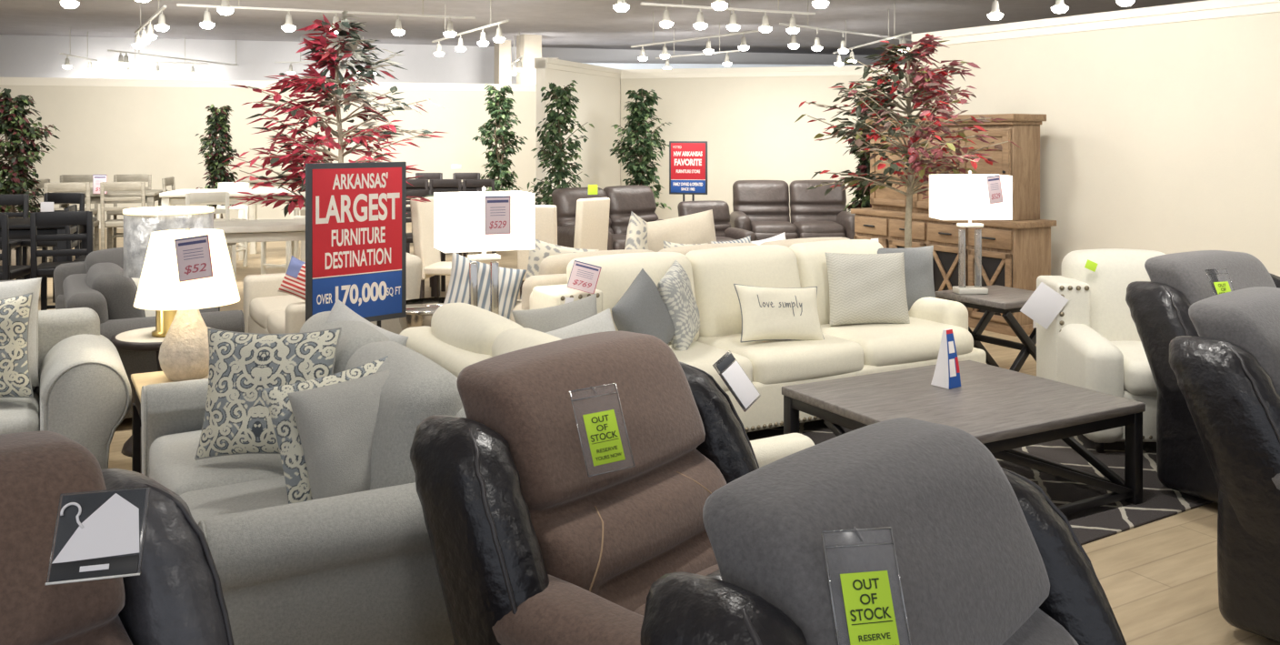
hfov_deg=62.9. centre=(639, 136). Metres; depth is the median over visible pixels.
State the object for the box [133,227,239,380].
table lamp
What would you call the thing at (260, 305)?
seat cushion
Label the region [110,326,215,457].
side table
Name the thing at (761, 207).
reclining loveseat
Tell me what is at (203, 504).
seat cushion
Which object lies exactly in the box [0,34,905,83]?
wall
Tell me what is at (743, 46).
track light
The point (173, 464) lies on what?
seat cushion
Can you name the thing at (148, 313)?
throw pillow
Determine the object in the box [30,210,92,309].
bar chair
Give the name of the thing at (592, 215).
dining chair
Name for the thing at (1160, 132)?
wall
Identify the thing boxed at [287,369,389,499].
throw pillow
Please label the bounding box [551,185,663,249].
reclining loveseat
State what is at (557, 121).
ficus tree
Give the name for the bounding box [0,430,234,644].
recliner
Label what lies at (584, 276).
price tag
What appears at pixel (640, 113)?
ficus tree
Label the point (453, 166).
card
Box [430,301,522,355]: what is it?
cushion
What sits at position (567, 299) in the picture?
card
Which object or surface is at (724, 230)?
reclining loveseat
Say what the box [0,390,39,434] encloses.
seat cushion
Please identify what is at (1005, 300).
end table
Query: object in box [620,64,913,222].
wall
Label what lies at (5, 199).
bar chair
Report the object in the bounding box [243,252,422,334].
sofa
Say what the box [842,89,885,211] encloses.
ficus tree
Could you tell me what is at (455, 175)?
dining chair
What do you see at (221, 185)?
dining chair
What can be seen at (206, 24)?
track light
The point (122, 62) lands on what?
track light
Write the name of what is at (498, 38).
track light
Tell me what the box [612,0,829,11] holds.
track light
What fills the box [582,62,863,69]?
wall
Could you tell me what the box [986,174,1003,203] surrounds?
price tag
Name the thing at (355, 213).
sign
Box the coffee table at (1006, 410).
[781,360,1145,514]
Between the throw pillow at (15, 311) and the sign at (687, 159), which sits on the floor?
the sign at (687, 159)
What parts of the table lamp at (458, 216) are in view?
lamp shade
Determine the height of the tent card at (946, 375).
0.270 m
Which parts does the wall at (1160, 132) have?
cornice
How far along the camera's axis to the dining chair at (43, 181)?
13.19 m
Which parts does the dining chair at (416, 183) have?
seat, backrest, leg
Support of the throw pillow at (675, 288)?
on the sofa at (847, 350)
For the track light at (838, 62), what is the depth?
18.34 m
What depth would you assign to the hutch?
8.95 m
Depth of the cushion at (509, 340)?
3.72 m
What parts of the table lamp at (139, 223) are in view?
lamp shade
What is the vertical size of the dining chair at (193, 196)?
1.066 m
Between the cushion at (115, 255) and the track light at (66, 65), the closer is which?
the cushion at (115, 255)
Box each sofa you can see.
[0,279,22,281]
[0,307,131,469]
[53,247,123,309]
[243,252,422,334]
[510,237,849,321]
[529,239,986,431]
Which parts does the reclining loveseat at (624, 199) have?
backrest, arm, backrest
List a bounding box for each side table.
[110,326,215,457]
[399,297,445,329]
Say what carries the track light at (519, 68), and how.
hanging from the ceiling
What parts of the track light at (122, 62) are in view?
rail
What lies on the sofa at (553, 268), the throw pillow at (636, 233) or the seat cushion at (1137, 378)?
the throw pillow at (636, 233)
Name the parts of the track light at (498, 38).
rail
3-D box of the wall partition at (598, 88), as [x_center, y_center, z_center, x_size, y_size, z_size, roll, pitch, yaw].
[-0.820,0.305,15.123,0.190,2.690,2.778,0,0,21]
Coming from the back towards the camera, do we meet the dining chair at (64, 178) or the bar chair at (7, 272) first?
the dining chair at (64, 178)
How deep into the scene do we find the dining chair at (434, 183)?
14.34 m
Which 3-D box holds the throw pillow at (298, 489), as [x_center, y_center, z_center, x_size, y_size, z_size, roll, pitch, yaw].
[-0.963,0.959,3.366,0.461,0.444,0.170,0,0,-32]
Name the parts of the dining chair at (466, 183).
leg, backrest, leg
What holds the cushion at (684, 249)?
on the sofa at (553, 268)
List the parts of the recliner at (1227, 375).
backrest, arm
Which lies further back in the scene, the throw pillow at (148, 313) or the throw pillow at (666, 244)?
the throw pillow at (666, 244)
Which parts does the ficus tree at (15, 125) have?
pot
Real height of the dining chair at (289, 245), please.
1.066 m
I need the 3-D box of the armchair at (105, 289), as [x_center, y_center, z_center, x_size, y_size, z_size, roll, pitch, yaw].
[-3.003,1.215,6.410,0.921,0.870,1.160,0,0,-30]
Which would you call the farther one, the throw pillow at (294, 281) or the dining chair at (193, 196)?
the dining chair at (193, 196)
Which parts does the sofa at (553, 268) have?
arm, frame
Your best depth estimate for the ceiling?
19.54 m
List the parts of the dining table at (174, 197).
leg, leg, leg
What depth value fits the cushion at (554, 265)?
6.27 m
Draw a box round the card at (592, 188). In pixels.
[588,184,597,194]
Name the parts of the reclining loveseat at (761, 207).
arm, backrest, backrest, arm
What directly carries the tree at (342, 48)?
on the floor
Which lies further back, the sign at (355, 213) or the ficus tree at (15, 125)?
the ficus tree at (15, 125)
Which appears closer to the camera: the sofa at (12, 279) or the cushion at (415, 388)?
the cushion at (415, 388)
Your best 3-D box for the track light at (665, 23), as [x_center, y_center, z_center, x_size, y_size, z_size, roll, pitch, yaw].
[1.169,-1.772,13.372,2.554,0.855,0.181,0,0,-25]
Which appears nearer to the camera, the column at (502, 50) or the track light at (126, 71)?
the track light at (126, 71)
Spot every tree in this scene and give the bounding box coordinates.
[0,87,60,265]
[194,104,239,219]
[221,10,445,217]
[472,83,528,190]
[527,80,594,204]
[610,87,671,209]
[795,33,1021,248]
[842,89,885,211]
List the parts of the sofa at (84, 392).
frame, arm, arm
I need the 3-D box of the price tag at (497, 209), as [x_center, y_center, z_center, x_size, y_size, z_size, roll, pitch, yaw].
[-0.713,0.394,5.237,0.130,0.190,0.003,0,0,-22]
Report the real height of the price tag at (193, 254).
0.196 m
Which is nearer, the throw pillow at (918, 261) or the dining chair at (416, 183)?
the throw pillow at (918, 261)
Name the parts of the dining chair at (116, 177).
leg, seat, leg, backrest, leg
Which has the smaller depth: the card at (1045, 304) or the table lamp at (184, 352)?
the table lamp at (184, 352)
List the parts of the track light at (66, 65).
hanger rod, rail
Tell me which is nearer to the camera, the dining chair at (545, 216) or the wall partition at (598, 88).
the dining chair at (545, 216)
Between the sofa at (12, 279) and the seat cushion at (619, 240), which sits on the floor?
the sofa at (12, 279)
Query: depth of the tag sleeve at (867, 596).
1.56 m
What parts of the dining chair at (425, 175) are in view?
backrest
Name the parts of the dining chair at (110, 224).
leg, leg, seat, backrest, leg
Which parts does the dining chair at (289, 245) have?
leg, leg, leg, backrest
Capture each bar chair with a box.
[0,194,29,279]
[0,213,30,279]
[15,192,85,302]
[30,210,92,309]
[63,204,86,260]
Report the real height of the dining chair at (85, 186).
1.106 m
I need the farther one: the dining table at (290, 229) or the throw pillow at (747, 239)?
the dining table at (290, 229)
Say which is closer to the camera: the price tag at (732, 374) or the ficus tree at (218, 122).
the price tag at (732, 374)
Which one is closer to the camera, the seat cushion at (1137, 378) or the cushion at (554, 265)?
the seat cushion at (1137, 378)
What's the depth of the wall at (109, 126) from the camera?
19.20 m
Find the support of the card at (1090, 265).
attached to the armchair at (1094, 342)
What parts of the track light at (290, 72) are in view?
rail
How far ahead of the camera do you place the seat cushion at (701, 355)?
5.54 m
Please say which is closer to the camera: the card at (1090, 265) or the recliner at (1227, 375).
the recliner at (1227, 375)
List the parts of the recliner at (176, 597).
backrest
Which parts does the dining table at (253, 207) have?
leg, leg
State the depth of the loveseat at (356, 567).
2.95 m
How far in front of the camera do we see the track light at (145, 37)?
14.58 m
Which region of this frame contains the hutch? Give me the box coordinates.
[850,113,1056,336]
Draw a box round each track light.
[59,27,97,72]
[60,0,234,15]
[107,40,238,67]
[109,35,209,76]
[131,0,169,49]
[135,0,149,2]
[176,0,475,37]
[274,36,384,74]
[431,0,508,57]
[510,31,524,75]
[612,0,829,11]
[630,0,759,60]
[640,0,815,34]
[655,22,740,69]
[779,0,910,53]
[832,2,912,65]
[987,0,1135,19]
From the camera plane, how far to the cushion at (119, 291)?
6.01 m
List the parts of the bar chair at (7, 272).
backrest, leg, seat, leg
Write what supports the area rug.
on the floor
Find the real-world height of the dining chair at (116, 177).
1.106 m
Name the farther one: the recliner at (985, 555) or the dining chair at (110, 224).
the dining chair at (110, 224)
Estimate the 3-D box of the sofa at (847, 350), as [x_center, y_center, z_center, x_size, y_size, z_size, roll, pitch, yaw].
[0.755,1.164,6.171,2.720,0.972,0.976,0,0,-30]
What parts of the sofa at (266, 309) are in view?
arm, arm, frame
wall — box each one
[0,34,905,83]
[0,77,535,228]
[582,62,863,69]
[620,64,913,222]
[911,0,1279,276]
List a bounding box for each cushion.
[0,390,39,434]
[31,308,38,390]
[84,247,123,273]
[85,261,145,319]
[149,430,284,495]
[180,475,288,524]
[249,294,305,329]
[267,310,285,333]
[299,310,389,373]
[344,340,462,489]
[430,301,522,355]
[491,327,561,357]
[538,249,653,275]
[566,251,699,340]
[611,233,626,249]
[658,242,758,255]
[668,340,752,391]
[685,244,800,337]
[697,332,863,384]
[715,236,737,241]
[750,220,798,233]
[760,237,849,247]
[789,239,883,324]
[793,220,845,238]
[820,316,973,366]
[1110,340,1157,395]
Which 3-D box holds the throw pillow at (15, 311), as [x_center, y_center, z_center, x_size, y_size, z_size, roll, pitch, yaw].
[-2.919,0.940,4.583,0.490,0.479,0.231,0,0,-18]
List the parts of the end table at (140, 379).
leg, leg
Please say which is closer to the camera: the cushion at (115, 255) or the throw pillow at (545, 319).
the throw pillow at (545, 319)
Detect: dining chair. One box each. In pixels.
[13,179,49,265]
[43,181,99,261]
[59,174,98,248]
[100,181,145,249]
[106,173,151,249]
[161,176,175,192]
[185,191,236,281]
[213,181,249,266]
[260,188,305,273]
[406,179,428,217]
[406,189,445,291]
[410,196,451,298]
[411,172,442,232]
[429,179,463,255]
[452,172,479,179]
[462,179,496,256]
[517,204,557,298]
[573,197,609,250]
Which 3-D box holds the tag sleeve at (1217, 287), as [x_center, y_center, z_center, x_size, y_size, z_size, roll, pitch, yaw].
[2.656,0.698,4.760,0.128,0.189,0.089,0,0,-19]
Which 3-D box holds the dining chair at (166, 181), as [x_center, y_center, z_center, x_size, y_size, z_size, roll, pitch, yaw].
[-6.079,1.098,13.995,0.477,1.106,0.500,0,0,-10]
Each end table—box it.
[130,370,208,473]
[934,284,1036,371]
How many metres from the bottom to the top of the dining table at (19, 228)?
0.900 m
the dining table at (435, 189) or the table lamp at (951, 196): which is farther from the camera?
the dining table at (435, 189)
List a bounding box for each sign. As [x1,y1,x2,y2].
[305,161,406,327]
[669,140,707,200]
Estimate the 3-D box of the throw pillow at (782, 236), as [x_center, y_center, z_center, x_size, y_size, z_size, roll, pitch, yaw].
[0.919,0.882,7.459,0.404,0.386,0.132,0,0,-29]
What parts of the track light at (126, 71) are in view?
rail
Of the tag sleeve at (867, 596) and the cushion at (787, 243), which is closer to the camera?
the tag sleeve at (867, 596)
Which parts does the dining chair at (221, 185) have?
leg, seat, backrest, leg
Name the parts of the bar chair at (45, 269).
leg, leg, seat, backrest, leg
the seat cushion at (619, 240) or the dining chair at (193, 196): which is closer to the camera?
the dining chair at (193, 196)
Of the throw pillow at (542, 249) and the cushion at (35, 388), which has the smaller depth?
the cushion at (35, 388)
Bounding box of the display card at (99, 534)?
[45,485,149,584]
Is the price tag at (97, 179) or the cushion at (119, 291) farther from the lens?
the price tag at (97, 179)
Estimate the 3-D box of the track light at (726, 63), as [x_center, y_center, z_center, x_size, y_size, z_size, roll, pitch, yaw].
[1.120,-1.772,20.796,0.181,0.855,2.448,0,0,-40]
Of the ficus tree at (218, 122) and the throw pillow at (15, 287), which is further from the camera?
the ficus tree at (218, 122)
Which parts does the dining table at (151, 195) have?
leg, leg, leg, leg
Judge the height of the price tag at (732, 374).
0.154 m
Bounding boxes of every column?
[494,40,510,83]
[516,34,541,84]
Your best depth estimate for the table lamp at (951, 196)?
6.88 m
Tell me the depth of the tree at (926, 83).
7.85 m
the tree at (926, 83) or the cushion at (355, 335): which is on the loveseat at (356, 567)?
the cushion at (355, 335)
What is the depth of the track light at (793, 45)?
16.59 m
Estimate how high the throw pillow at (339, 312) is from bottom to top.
0.541 m
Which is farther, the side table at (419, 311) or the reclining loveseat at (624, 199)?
the reclining loveseat at (624, 199)
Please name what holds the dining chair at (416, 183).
on the floor
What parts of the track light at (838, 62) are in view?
rail, hanger rod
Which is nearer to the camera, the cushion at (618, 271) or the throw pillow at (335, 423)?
the throw pillow at (335, 423)
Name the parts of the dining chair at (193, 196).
leg, backrest, leg, leg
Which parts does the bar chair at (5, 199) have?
leg, seat, backrest, leg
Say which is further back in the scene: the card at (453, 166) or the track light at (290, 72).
the track light at (290, 72)
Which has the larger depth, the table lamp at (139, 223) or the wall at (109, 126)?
the wall at (109, 126)
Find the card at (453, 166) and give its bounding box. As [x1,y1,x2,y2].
[450,164,461,169]
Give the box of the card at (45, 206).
[40,201,53,211]
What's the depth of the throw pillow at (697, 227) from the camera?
7.19 m
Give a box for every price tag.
[92,174,107,193]
[174,234,212,281]
[484,195,510,234]
[567,260,601,293]
[712,350,759,411]
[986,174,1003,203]
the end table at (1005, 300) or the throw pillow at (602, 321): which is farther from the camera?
the end table at (1005, 300)
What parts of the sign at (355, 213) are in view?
red panel, blue panel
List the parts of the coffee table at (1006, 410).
leg, leg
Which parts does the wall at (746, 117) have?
cornice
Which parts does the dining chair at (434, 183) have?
leg, backrest, leg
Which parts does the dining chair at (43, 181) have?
leg, backrest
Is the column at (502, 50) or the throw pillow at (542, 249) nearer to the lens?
the throw pillow at (542, 249)
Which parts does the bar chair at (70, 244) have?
leg, backrest, leg, seat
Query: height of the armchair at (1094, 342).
1.000 m
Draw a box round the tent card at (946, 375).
[930,328,960,389]
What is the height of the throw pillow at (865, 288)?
0.445 m
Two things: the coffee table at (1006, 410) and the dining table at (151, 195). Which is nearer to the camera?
the coffee table at (1006, 410)
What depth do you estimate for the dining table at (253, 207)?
13.99 m
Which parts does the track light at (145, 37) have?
rail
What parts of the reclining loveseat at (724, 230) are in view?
backrest, arm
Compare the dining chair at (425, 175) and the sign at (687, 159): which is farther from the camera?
the dining chair at (425, 175)
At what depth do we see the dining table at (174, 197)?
11.87 m
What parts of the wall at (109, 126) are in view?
baseboard, cornice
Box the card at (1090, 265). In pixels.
[1084,259,1098,271]
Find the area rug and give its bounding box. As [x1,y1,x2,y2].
[746,419,1213,544]
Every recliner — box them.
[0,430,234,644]
[410,330,759,644]
[640,417,1126,644]
[1125,250,1279,502]
[1169,286,1279,641]
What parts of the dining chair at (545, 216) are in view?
leg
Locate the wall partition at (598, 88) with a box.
[534,57,621,204]
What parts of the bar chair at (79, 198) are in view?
leg, leg, seat, leg, backrest, leg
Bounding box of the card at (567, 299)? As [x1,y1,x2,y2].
[564,297,573,303]
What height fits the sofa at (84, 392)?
0.910 m
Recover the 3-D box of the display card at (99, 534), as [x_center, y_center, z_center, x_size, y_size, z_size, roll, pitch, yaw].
[-0.883,0.650,1.709,0.136,0.118,0.098,0,0,-16]
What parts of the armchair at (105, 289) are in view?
frame, arm, arm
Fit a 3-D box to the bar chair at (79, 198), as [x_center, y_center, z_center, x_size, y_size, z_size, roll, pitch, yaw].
[-5.989,1.118,10.629,0.440,1.066,0.477,0,0,5]
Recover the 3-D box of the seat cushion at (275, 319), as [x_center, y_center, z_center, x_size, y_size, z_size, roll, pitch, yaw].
[-2.145,1.285,7.076,0.650,0.210,0.682,0,0,-30]
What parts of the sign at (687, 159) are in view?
red panel, blue panel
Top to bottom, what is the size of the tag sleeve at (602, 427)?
0.191 m
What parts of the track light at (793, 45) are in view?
rail, hanger rod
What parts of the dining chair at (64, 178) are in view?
leg, backrest, seat, leg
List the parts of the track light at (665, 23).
rail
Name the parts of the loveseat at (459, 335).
frame, arm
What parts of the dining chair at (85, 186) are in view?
leg, backrest, leg, seat, leg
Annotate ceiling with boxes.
[0,0,1206,55]
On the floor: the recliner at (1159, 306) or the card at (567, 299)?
the recliner at (1159, 306)
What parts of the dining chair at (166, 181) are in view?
leg, backrest, leg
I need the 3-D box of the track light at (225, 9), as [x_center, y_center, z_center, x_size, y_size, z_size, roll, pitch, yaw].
[-5.300,-1.772,11.300,2.223,0.855,0.183,0,0,-23]
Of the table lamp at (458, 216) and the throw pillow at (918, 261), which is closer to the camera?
the table lamp at (458, 216)
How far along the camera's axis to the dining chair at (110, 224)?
12.55 m
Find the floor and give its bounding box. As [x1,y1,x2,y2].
[14,221,1279,644]
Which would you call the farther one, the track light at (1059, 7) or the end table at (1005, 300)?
the track light at (1059, 7)
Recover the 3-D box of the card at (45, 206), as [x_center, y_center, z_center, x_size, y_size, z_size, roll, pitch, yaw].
[-4.848,0.600,8.550,0.110,0.130,0.002,0,0,0]
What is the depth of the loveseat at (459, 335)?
3.97 m
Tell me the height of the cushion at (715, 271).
0.544 m
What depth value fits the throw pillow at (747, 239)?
7.31 m
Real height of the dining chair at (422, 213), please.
1.090 m
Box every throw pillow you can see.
[0,277,41,386]
[0,291,33,397]
[130,277,155,316]
[194,327,341,459]
[261,355,388,503]
[277,255,305,300]
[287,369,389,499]
[325,298,408,345]
[510,293,597,332]
[520,238,599,299]
[545,308,615,339]
[611,268,675,344]
[624,210,648,249]
[647,209,716,251]
[657,259,699,349]
[663,240,708,248]
[710,235,750,243]
[733,283,824,342]
[750,231,785,245]
[824,251,909,325]
[877,245,935,310]
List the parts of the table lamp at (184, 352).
lamp shade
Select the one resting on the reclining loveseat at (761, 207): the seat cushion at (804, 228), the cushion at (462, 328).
the seat cushion at (804, 228)
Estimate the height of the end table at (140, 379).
0.552 m
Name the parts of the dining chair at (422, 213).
leg, backrest, leg, seat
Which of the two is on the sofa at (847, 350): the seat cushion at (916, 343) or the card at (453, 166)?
the seat cushion at (916, 343)
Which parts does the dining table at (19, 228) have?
leg, leg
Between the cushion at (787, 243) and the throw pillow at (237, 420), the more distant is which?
the cushion at (787, 243)
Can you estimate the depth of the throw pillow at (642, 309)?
5.44 m
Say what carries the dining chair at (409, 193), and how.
on the floor
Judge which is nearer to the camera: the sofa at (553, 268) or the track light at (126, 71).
the sofa at (553, 268)
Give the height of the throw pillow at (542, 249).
0.554 m
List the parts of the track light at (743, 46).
hanger rod, rail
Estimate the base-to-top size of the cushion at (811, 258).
0.544 m
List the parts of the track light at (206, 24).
rail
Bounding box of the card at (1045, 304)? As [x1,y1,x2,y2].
[1020,281,1068,329]
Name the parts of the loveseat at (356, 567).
arm, arm, arm, frame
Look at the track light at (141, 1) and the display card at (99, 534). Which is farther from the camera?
the track light at (141, 1)
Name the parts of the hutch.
cross frame, drawer, door frame, door, cross frame, drawer, door frame, door, cross frame, drawer, door panel, crown, door frame, door, handle, cross frame, drawer, door panel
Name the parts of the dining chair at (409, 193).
leg, seat, backrest, leg, leg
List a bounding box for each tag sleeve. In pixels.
[569,382,635,477]
[820,526,911,644]
[1204,268,1234,295]
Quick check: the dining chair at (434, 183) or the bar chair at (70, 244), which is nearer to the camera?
the bar chair at (70, 244)
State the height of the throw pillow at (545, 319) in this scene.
0.453 m
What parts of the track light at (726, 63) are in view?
rail, hanger rod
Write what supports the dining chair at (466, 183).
on the floor
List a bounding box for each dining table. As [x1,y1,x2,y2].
[0,216,96,261]
[41,189,167,261]
[159,188,305,260]
[213,218,305,242]
[236,176,302,260]
[406,181,482,191]
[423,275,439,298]
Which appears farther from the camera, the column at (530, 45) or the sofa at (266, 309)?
the column at (530, 45)
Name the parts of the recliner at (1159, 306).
arm, backrest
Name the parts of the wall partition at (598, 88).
cornice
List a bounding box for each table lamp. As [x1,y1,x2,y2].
[122,205,214,337]
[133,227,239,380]
[433,185,534,314]
[929,170,1012,294]
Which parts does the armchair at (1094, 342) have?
nail trim, arm, backrest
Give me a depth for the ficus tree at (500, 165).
16.55 m
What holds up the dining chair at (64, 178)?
on the floor
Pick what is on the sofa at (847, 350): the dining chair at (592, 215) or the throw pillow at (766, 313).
the throw pillow at (766, 313)
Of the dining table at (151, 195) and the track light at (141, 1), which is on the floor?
the dining table at (151, 195)
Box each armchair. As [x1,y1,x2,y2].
[62,261,244,418]
[1036,248,1165,452]
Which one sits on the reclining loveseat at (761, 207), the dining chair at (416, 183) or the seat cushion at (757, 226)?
the seat cushion at (757, 226)
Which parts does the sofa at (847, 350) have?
frame, nail trim, arm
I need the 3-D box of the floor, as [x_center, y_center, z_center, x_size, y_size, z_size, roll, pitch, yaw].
[-2.000,1.700,14.000,32.000,0.100,34.000,0,0,0]
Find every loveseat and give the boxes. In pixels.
[140,310,466,644]
[399,301,814,467]
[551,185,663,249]
[677,200,757,241]
[729,180,855,239]
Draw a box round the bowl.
[277,171,299,178]
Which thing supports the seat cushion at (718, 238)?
on the reclining loveseat at (724, 230)
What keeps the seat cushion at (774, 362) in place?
on the sofa at (847, 350)
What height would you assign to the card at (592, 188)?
0.110 m
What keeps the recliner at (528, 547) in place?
on the floor

